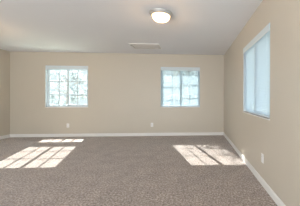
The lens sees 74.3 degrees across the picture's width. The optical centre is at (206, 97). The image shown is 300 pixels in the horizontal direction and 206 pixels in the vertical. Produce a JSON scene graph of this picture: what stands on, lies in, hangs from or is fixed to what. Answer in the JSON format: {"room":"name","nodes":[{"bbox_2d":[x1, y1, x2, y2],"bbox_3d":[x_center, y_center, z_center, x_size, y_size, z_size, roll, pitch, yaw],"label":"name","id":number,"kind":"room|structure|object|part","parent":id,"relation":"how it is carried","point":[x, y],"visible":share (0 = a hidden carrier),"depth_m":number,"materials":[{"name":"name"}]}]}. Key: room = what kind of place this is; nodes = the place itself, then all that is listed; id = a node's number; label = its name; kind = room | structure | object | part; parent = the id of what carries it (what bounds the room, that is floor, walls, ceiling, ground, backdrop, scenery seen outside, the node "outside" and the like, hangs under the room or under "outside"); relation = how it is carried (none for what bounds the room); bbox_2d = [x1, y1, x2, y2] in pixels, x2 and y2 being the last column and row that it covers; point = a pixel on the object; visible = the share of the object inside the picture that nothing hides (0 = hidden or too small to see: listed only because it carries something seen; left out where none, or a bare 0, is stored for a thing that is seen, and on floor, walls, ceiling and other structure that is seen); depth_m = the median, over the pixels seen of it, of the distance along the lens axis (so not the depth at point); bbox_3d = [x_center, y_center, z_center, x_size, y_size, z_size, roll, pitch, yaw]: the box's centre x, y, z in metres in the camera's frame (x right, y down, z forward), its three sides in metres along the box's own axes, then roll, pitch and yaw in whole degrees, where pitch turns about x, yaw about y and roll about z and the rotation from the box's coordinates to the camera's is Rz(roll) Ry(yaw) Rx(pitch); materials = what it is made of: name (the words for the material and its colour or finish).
{"room":"empty room","nodes":[
{"label":"empty room","id":0,"kind":"room"},
{"bbox_2d":[0,49,9,135],"bbox_3d":[-5.379,-0.082,1.197,0.130,2.440,8.280,0,0,-4],"label":"wall","id":1,"kind":"structure","parent":0,"point":[4,55],"depth_m":5.18,"materials":[{"name":"beige paint"}]},
{"bbox_2d":[0,134,9,138],"bbox_3d":[-5.310,1.094,1.198,0.014,0.088,8.266,0,0,-4],"label":"baseboard","id":2,"kind":"structure","parent":1,"relation":"attached to","point":[8,135],"depth_m":5.17,"materials":[{"name":"white paint"}]},
{"bbox_2d":[10,51,223,133],"bbox_3d":[-2.526,-0.086,5.594,6.390,2.440,0.130,0,0,-4],"label":"wall","id":3,"kind":"structure","parent":0,"point":[124,89],"depth_m":5.52,"materials":[{"name":"beige paint"}]},
{"bbox_2d":[45,65,87,107],"bbox_3d":[-4.039,-0.321,5.489,1.183,1.212,0.138,0,0,-4],"label":"window","id":4,"kind":"structure","parent":3,"relation":"in","point":[47,72],"depth_m":5.49,"materials":[{"name":"white plastic"}]},
{"bbox_3d":[-4.311,-0.330,5.507,0.588,1.140,0.022,0,0,-4],"label":"sash","id":5,"kind":"part","parent":4,"relation":"part of","materials":[{"name":"clear glass"}]},
{"bbox_3d":[-4.038,0.277,5.453,1.183,0.016,0.065,0,0,-4],"label":"sill","id":6,"kind":"part","parent":4,"relation":"part of","materials":[{"name":"white paint"}]},
{"bbox_2d":[46,66,87,70],"bbox_3d":[-4.036,-0.855,5.453,1.169,0.128,0.052,0,0,-4],"label":"window blind","id":7,"kind":"object","parent":4,"relation":"attached to","point":[67,68],"visible":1,"depth_m":5.44,"materials":[{"name":"white plastic"}]},
{"bbox_3d":[-3.771,-0.329,5.518,0.588,1.140,0.022,0,0,-4],"label":"sash","id":8,"kind":"part","parent":4,"relation":"part of","materials":[{"name":"clear glass"}]},
{"bbox_2d":[10,132,223,136],"bbox_3d":[-2.524,1.091,5.525,6.130,0.088,0.014,0,0,-4],"label":"baseboard","id":9,"kind":"structure","parent":3,"relation":"attached to","point":[189,133],"depth_m":5.51,"materials":[{"name":"white paint"}]},
{"bbox_2d":[161,67,199,106],"bbox_3d":[-0.781,-0.313,5.698,1.171,1.212,0.138,0,0,-4],"label":"window","id":10,"kind":"structure","parent":3,"relation":"in","point":[162,105],"depth_m":5.71,"materials":[{"name":"white plastic"}]},
{"bbox_2d":[161,67,199,105],"bbox_3d":[-0.779,-0.328,5.664,1.157,1.166,0.052,0,0,-4],"label":"window blind","id":11,"kind":"object","parent":10,"relation":"attached to","point":[192,97],"visible":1,"depth_m":5.66,"materials":[{"name":"white plastic"}]},
{"bbox_2d":[0,0,262,54],"bbox_3d":[-2.252,-1.370,1.395,6.390,0.150,8.540,0,0,-4],"label":"ceiling","id":12,"kind":"structure","parent":0,"point":[195,27],"depth_m":3.34,"materials":[{"name":"white paint"}]},
{"bbox_2d":[128,43,161,48],"bbox_3d":[-1.518,-1.293,4.724,0.710,0.016,0.450,0,0,-4],"label":"air vent","id":13,"kind":"object","parent":12,"relation":"attached to","point":[134,45],"visible":1,"depth_m":4.75,"materials":[{"name":"white metal"}]},
{"bbox_2d":[149,8,172,22],"bbox_3d":[-0.689,-1.221,2.859,0.348,0.146,0.348,0,0,-4],"label":"ceiling light","id":14,"kind":"object","parent":12,"relation":"attached to","point":[161,15],"visible":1,"depth_m":2.77,"materials":[{"name":"white glass"}]},
{"bbox_3d":[-0.689,-1.200,2.859,0.254,0.088,0.254,0,0,-4],"label":"lamp shade","id":15,"kind":"part","parent":14,"relation":"part of","materials":[{"name":"white glass"}]},
{"bbox_2d":[0,135,276,205],"bbox_3d":[-2.259,1.205,1.401,6.390,0.120,8.540,0,0,-4],"label":"floor","id":16,"kind":"structure","parent":0,"point":[192,170],"depth_m":2.81,"materials":[{"name":"beige carpet"}]},
{"bbox_2d":[224,0,299,205],"bbox_3d":[0.868,-0.067,1.599,0.130,2.440,8.280,0,0,-4],"label":"wall","id":17,"kind":"structure","parent":0,"point":[277,138],"depth_m":2.11,"materials":[{"name":"beige paint"}]},
{"bbox_2d":[223,133,285,205],"bbox_3d":[0.793,1.109,1.590,0.014,0.088,8.266,0,0,-4],"label":"baseboard","id":18,"kind":"structure","parent":17,"relation":"attached to","point":[277,200],"depth_m":2.55,"materials":[{"name":"white paint"}]},
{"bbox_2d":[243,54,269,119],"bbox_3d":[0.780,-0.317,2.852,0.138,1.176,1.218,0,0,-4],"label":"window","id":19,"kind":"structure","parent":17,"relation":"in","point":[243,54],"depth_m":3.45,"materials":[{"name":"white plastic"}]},
{"bbox_2d":[243,23,269,117],"bbox_3d":[0.739,-0.324,2.849,0.052,1.146,1.204,0,0,-4],"label":"window blind","id":20,"kind":"object","parent":19,"relation":"attached to","point":[257,51],"visible":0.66,"depth_m":2.70,"materials":[{"name":"white plastic"}]},
{"bbox_3d":[0.741,0.241,2.851,0.026,0.016,1.198,0,0,-4],"label":"rail","id":21,"kind":"part","parent":20,"relation":"part of","materials":[{"name":"white paint"}]},
{"bbox_3d":[0.742,0.263,2.851,0.065,0.016,1.218,0,0,-4],"label":"sill","id":22,"kind":"part","parent":19,"relation":"part of","materials":[{"name":"white paint"}]},
{"label":"outside","id":23,"kind":"structure","parent":0,"visible":0},
{"bbox_3d":[-12.771,4.219,42.619,100.000,0.200,73.320,0,0,-4],"label":"ground","id":24,"kind":"structure","parent":23,"visible":0},
{"bbox_2d":[50,70,86,104],"bbox_3d":[-14.821,0.232,20.034,7.032,7.884,6.497,0,0,31],"label":"tree","id":25,"kind":"object","parent":24,"relation":"on","point":[73,74],"visible":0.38,"depth_m":19.52,"materials":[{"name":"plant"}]},
{"bbox_2d":[173,72,178,104],"bbox_3d":[-2.027,-1.315,11.551,3.989,11.081,3.733,0,0,-4],"label":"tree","id":26,"kind":"object","parent":24,"relation":"on","point":[173,72],"visible":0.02,"depth_m":11.77,"materials":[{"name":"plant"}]},
{"bbox_2d":[163,71,197,104],"bbox_3d":[-1.886,-0.288,18.764,5.143,8.996,5.611,0,0,32],"label":"tree","id":27,"kind":"object","parent":24,"relation":"on","point":[197,71],"visible":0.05,"depth_m":18.55,"materials":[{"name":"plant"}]}
]}

